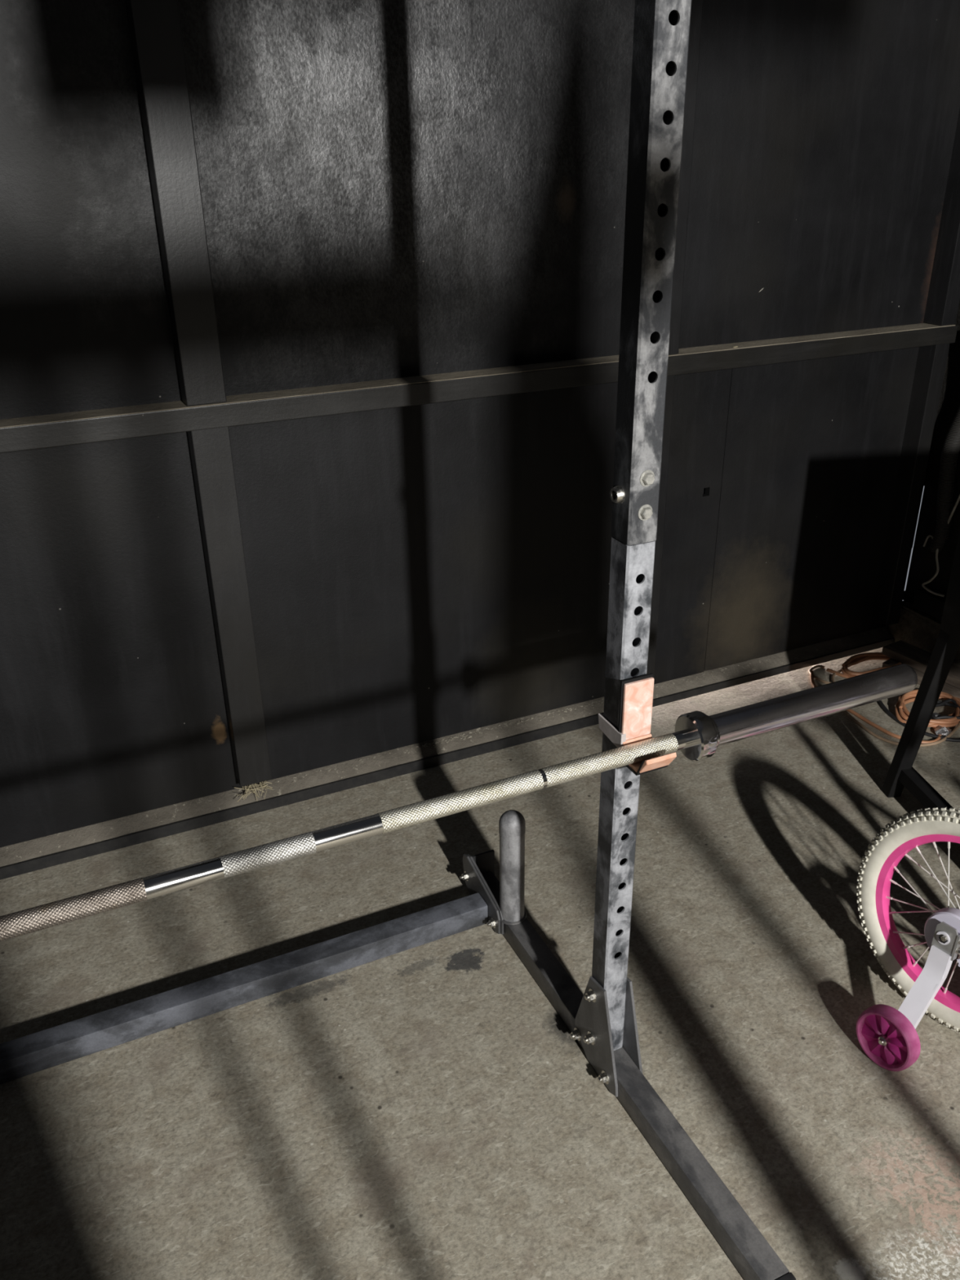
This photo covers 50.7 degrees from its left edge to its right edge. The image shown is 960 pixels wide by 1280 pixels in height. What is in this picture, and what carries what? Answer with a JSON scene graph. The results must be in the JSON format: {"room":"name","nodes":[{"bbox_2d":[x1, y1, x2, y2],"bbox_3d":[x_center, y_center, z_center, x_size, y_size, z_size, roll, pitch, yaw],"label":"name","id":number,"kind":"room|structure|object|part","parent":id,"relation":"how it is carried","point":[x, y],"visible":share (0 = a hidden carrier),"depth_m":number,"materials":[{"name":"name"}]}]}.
{"room":"gym","nodes":[
{"label":"gym","id":0,"kind":"room"},
{"bbox_2d":[0,0,959,847],"bbox_3d":[-0.881,-0.759,1.951,5.030,2.650,0.066,-12,28,-22],"label":"wall","id":1,"kind":"structure","parent":0,"point":[390,188],"depth_m":2.40,"materials":[{"name":"black wood"}]},
{"bbox_2d":[124,0,271,786],"bbox_3d":[-0.593,-0.820,2.009,0.083,2.600,0.071,-12,28,-22],"label":"stud","id":2,"kind":"object","parent":1,"relation":"attached to","point":[154,27],"visible":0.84,"depth_m":2.07,"materials":[{"name":"black wood"}]},
{"bbox_2d":[0,626,894,879],"bbox_3d":[-0.859,0.443,2.524,5.030,0.086,0.102,-12,28,-22],"label":"sill","id":3,"kind":"structure","parent":1,"relation":"attached to","point":[21,858],"depth_m":2.72,"materials":[{"name":"concrete"}]},
{"bbox_2d":[235,781,273,801],"bbox_3d":[-0.573,0.381,2.574,0.102,0.062,0.065,-12,28,-22],"label":"straw wisps","id":4,"kind":"object","parent":3,"relation":"on","point":[251,786],"visible":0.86,"depth_m":2.58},
{"bbox_2d":[182,659,769,805],"bbox_3d":[0.089,0.243,2.891,1.842,0.013,0.024,-12,28,-22],"label":"crumbs","id":5,"kind":"object","parent":3,"relation":"on","point":[759,661],"visible":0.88,"depth_m":2.84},
{"bbox_2d":[0,323,957,453],"bbox_3d":[-0.884,-0.422,2.047,4.965,0.050,0.076,-12,28,-22],"label":"rail","id":6,"kind":"object","parent":1,"relation":"attached to","point":[44,431],"visible":0.79,"depth_m":2.31,"materials":[{"name":"black wood"}]},
{"bbox_2d":[646,0,702,677],"bbox_3d":[0.450,-1.043,2.438,0.078,2.600,0.071,-12,28,-22],"label":"stud","id":7,"kind":"object","parent":1,"relation":"attached to","point":[696,10],"visible":0.16,"depth_m":2.49,"materials":[{"name":"black wood"}]},
{"bbox_2d":[902,485,924,600],"bbox_3d":[1.411,-0.245,3.331,0.006,0.540,0.002,-12,28,-22],"label":"gap","id":8,"kind":"structure","parent":1,"relation":"attached to","point":[924,486],"depth_m":3.31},
{"bbox_2d":[872,108,959,626],"bbox_3d":[1.331,-1.232,2.800,0.055,2.600,0.071,-12,28,-22],"label":"stud","id":9,"kind":"object","parent":1,"relation":"attached to","point":[943,300],"visible":0.83,"depth_m":3.04,"materials":[{"name":"black wood"}]},
{"bbox_2d":[0,647,959,1279],"bbox_3d":[0.368,1.611,0.306,5.150,0.120,7.100,-12,28,-22],"label":"floor","id":10,"kind":"structure","parent":0,"point":[427,1111],"depth_m":1.90,"materials":[{"name":"concrete"}]},
{"bbox_2d":[0,0,795,1279],"bbox_3d":[-0.320,-0.074,1.239,1.228,2.120,1.058,-12,28,-22],"label":"rack","id":11,"kind":"object","parent":10,"relation":"on","point":[602,1020],"visible":0.91,"depth_m":1.63,"materials":[{"name":"metal"}]},
{"bbox_3d":[0.002,0.557,2.235,0.005,0.101,0.188,-12,28,-22],"label":"plate","id":12,"kind":"part","parent":11,"relation":"part of","materials":[{"name":"grey metal"}]},
{"bbox_3d":[0.004,0.525,2.303,0.062,0.098,0.006,-12,28,-22],"label":"plate","id":13,"kind":"part","parent":11,"relation":"part of","materials":[{"name":"black metal"}]},
{"bbox_3d":[0.009,0.557,2.234,0.005,0.101,0.188,-12,28,-22],"label":"plate","id":14,"kind":"part","parent":11,"relation":"part of","materials":[{"name":"grey metal"}]},
{"bbox_3d":[0.211,0.696,1.819,0.005,0.208,0.150,-12,28,-22],"label":"gusset plate","id":15,"kind":"part","parent":11,"relation":"part of","materials":[{"name":"grey metal"}]},
{"bbox_3d":[0.258,0.685,1.838,0.005,0.208,0.150,-12,28,-22],"label":"gusset plate","id":16,"kind":"part","parent":11,"relation":"part of","materials":[{"name":"grey metal"}]},
{"bbox_2d":[598,673,676,775],"bbox_3d":[0.237,0.119,1.523,0.056,0.134,0.136,-12,28,-22],"label":"hook","id":17,"kind":"object","parent":11,"relation":"attached to","point":[636,696],"visible":0.74,"depth_m":1.51,"materials":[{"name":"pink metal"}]},
{"bbox_2d":[0,663,917,941],"bbox_3d":[-0.274,0.278,1.312,2.206,0.074,0.074,-12,28,-22],"label":"barbell","id":18,"kind":"object","parent":17,"relation":"on","point":[698,735],"visible":1,"depth_m":1.43,"materials":[{"name":"silver metal"}]},
{"bbox_3d":[0.248,0.129,1.503,0.055,0.134,0.072,-12,28,-22],"label":"plate","id":19,"kind":"part","parent":17,"relation":"part of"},
{"bbox_2d":[826,652,902,678],"bbox_3d":[1.264,0.088,3.246,0.260,0.037,0.155,-12,28,-22],"label":"coiled cable","id":20,"kind":"object","parent":10,"relation":"on","point":[856,659],"visible":0.62,"depth_m":3.26,"materials":[{"name":"orange rubber"}]},
{"bbox_2d":[808,664,959,746],"bbox_3d":[1.173,0.191,3.052,0.315,0.025,0.502,-23,33,-38],"label":"cord","id":21,"kind":"object","parent":10,"relation":"on","point":[846,712],"visible":0.7,"depth_m":2.92,"materials":[{"name":"black rubber"}]},
{"bbox_2d":[810,670,959,743],"bbox_3d":[1.193,0.192,3.028,0.472,0.041,0.299,13,29,27],"label":"extension cord","id":22,"kind":"object","parent":10,"relation":"on","point":[908,697],"visible":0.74,"depth_m":2.97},
{"bbox_2d":[855,807,959,1071],"bbox_3d":[1.141,0.470,1.547,1.170,0.834,0.498,22,34,39],"label":"bicycle","id":23,"kind":"object","parent":10,"relation":"on","point":[887,1035],"visible":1,"depth_m":1.90,"materials":[{"name":"beige rubber"}]},
{"bbox_3d":[0.813,0.642,1.861,0.107,0.138,0.037,-19,31,-32],"label":"stabiliser arm","id":24,"kind":"part","parent":23,"relation":"part of","materials":[{"name":"white metal"}]},
{"bbox_2d":[936,931,950,945],"bbox_3d":[0.844,0.543,1.847,0.005,0.025,0.025,-19,31,-32],"label":"nut","id":25,"kind":"object","parent":23,"relation":"in","point":[943,938],"depth_m":1.84,"materials":[{"name":"silver metal"}]},
{"bbox_2d":[877,698,959,742],"bbox_3d":[1.312,0.203,3.004,0.206,0.039,0.378,-12,28,-22],"label":"cable","id":26,"kind":"object","parent":10,"relation":"on","point":[940,703],"visible":0.62,"depth_m":2.98,"materials":[{"name":"rubber"}]},
{"bbox_2d":[881,530,959,844],"bbox_3d":[1.390,0.091,2.193,0.620,0.945,0.680,-5,26,-8],"label":"stand","id":27,"kind":"object","parent":10,"relation":"on","point":[901,773],"visible":1,"depth_m":2.43,"materials":[{"name":"black metal"}]},
{"bbox_3d":[1.074,0.186,2.473,0.039,0.539,0.166,-2,26,-3],"label":"leg","id":28,"kind":"part","parent":27,"relation":"part of","materials":[{"name":"black metal"}]},
{"bbox_2d":[882,657,959,697],"bbox_3d":[1.543,0.184,3.047,0.090,0.028,0.680,-20,32,-34],"label":"plank","id":29,"kind":"object","parent":10,"relation":"on","point":[954,691],"visible":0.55,"depth_m":3.16,"materials":[{"name":"brown wood"}]},
{"bbox_2d":[881,640,959,688],"bbox_3d":[1.525,0.146,3.057,0.090,0.028,0.680,-16,30,-28],"label":"plank","id":30,"kind":"object","parent":29,"relation":"on","point":[904,652],"visible":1,"depth_m":3.23,"materials":[{"name":"brown wood"}]},
{"bbox_2d":[934,725,951,736],"bbox_3d":[1.327,0.260,2.899,0.048,0.026,0.042,7,27,15],"label":"scrap","id":31,"kind":"object","parent":10,"relation":"on","point":[944,731],"visible":1,"depth_m":2.89,"materials":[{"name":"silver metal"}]},
{"bbox_2d":[903,301,959,604],"bbox_3d":[2.631,-0.146,0.629,0.120,2.700,7.100,-12,28,-22],"label":"wall","id":32,"kind":"structure","parent":0,"point":[922,567],"depth_m":3.20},
{"bbox_2d":[887,599,959,665],"bbox_3d":[1.595,0.114,3.046,0.066,0.156,0.928,-12,28,-22],"label":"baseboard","id":33,"kind":"structure","parent":32,"relation":"attached to","point":[916,628],"depth_m":3.31,"materials":[{"name":"brown wood"}]},
{"bbox_2d":[928,405,959,552],"bbox_3d":[1.437,-0.585,3.050,0.064,0.688,0.100,-12,28,-22],"label":"hose","id":34,"kind":"object","parent":32,"relation":"hanging from","point":[951,446],"visible":0.99,"depth_m":3.10,"materials":[{"name":"black rubber"}]},
{"bbox_2d":[921,494,959,596],"bbox_3d":[1.444,-0.330,3.169,0.018,0.389,0.113,-12,28,-22],"label":"wire","id":35,"kind":"object","parent":34,"relation":"hanging from","point":[958,498],"visible":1,"depth_m":3.20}
]}

